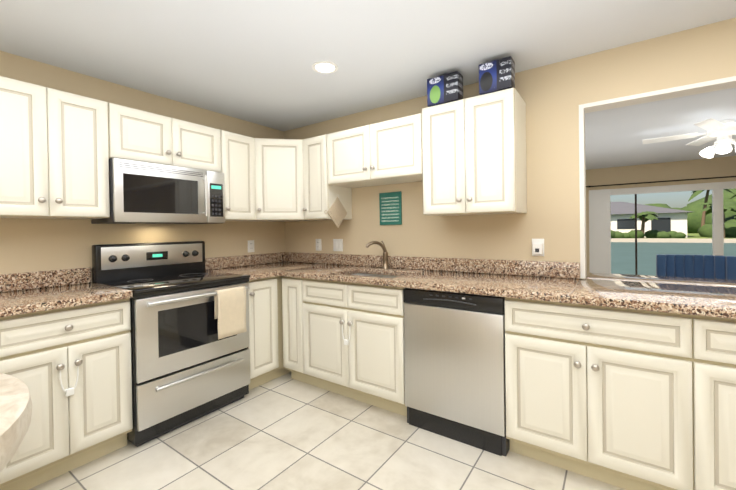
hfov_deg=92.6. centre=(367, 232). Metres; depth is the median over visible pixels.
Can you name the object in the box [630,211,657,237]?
tree
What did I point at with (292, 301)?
base cabinet
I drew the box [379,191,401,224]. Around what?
sign
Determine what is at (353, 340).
base cabinet
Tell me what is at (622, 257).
water
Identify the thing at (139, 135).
upper cabinet
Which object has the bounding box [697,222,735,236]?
bush
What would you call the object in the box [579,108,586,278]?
trim
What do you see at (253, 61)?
ceiling
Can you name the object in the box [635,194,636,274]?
post
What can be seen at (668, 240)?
seawall
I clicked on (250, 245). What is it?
electrical outlet
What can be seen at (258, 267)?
countertop
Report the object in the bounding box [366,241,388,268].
faucet
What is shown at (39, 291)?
countertop
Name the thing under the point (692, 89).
trim
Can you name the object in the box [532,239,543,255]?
electrical outlet
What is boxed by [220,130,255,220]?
upper cabinet
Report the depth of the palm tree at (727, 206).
33.38 m
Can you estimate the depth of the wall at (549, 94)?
2.32 m
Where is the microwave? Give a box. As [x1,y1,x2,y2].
[91,158,224,223]
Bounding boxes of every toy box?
[427,71,462,106]
[479,56,514,94]
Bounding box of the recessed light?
[312,61,337,73]
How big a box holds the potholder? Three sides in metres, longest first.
0.220 x 0.220 x 0.015 m
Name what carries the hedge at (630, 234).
on the lawn
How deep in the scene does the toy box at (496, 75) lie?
2.14 m
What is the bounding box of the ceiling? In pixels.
[0,0,735,169]
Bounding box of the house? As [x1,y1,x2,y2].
[610,201,691,237]
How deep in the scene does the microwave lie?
2.37 m
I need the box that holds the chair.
[656,254,735,279]
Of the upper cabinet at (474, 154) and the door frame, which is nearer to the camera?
the upper cabinet at (474, 154)
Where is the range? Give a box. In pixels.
[92,241,249,446]
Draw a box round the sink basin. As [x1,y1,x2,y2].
[352,273,399,277]
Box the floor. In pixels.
[28,372,625,489]
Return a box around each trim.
[579,76,735,112]
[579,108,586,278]
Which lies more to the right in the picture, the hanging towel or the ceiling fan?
the ceiling fan
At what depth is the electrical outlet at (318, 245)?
3.46 m
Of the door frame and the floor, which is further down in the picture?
the floor
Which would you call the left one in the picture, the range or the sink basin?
the range
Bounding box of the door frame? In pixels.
[589,181,735,273]
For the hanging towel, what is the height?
0.322 m
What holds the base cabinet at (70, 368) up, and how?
on the floor
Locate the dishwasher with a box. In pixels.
[403,288,509,455]
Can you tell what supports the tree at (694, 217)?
on the lawn
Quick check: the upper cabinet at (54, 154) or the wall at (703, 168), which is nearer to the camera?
the upper cabinet at (54, 154)
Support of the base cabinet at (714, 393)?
on the floor
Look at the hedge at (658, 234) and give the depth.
35.12 m
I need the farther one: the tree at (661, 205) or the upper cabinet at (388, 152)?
the tree at (661, 205)
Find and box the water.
[611,242,735,275]
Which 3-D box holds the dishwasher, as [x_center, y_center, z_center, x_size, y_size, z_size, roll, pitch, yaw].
[0.646,0.782,2.295,0.607,0.862,0.606,-1,1,35]
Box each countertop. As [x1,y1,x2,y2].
[0,267,132,316]
[205,256,279,279]
[240,252,735,318]
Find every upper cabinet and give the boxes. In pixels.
[0,76,109,218]
[108,103,220,171]
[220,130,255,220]
[250,138,322,221]
[303,134,351,219]
[327,113,422,187]
[422,88,526,215]
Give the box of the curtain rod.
[586,176,735,186]
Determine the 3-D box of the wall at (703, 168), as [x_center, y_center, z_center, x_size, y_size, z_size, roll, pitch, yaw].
[4.115,-0.017,6.609,4.900,2.295,0.120,-1,1,35]
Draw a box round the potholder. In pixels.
[324,197,346,227]
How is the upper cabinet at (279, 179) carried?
attached to the wall at (31, 245)
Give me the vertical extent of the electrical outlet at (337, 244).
0.116 m
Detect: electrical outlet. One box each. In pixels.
[248,240,254,252]
[316,239,321,250]
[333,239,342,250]
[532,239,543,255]
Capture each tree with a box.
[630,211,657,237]
[681,189,735,232]
[688,188,735,226]
[699,202,735,237]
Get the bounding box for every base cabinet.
[0,298,132,489]
[247,277,278,389]
[272,276,290,379]
[282,276,310,384]
[302,278,406,416]
[504,297,692,489]
[692,315,735,489]
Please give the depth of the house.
38.44 m
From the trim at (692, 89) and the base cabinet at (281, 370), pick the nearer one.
the trim at (692, 89)
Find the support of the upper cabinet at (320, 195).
attached to the wall at (549, 94)
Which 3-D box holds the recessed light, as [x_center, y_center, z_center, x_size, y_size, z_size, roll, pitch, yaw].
[-0.278,-1.065,2.279,0.170,0.006,0.170,-1,1,35]
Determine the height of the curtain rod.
0.047 m
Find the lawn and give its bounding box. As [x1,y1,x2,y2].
[676,233,735,238]
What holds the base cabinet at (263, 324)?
on the floor
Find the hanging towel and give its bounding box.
[214,286,246,339]
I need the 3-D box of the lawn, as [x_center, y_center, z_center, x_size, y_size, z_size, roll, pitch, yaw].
[72.107,0.066,81.745,190.000,0.850,128.500,-1,1,35]
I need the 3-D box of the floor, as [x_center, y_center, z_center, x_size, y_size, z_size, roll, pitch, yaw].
[1.329,1.226,2.618,5.300,0.050,10.050,-1,1,35]
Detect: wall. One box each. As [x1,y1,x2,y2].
[0,51,284,282]
[284,18,735,278]
[586,156,735,276]
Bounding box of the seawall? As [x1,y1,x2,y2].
[611,238,735,242]
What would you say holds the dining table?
on the floor
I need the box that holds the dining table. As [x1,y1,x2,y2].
[0,373,31,471]
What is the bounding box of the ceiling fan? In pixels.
[642,118,735,157]
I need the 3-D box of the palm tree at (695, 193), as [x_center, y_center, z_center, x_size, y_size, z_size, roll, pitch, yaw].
[36.271,-2.484,37.375,4.245,6.448,4.233,-1,1,35]
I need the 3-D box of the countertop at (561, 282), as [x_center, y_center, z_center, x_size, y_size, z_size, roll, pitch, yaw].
[1.004,0.263,2.251,4.797,0.140,1.015,-1,1,35]
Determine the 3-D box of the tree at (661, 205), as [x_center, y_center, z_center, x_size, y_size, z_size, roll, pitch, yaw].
[55.390,-1.977,64.483,15.541,6.658,9.552,-1,1,35]
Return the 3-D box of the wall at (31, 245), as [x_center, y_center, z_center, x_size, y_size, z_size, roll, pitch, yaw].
[-0.744,0.072,4.050,0.120,2.295,9.650,-1,1,35]
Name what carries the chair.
on the floor

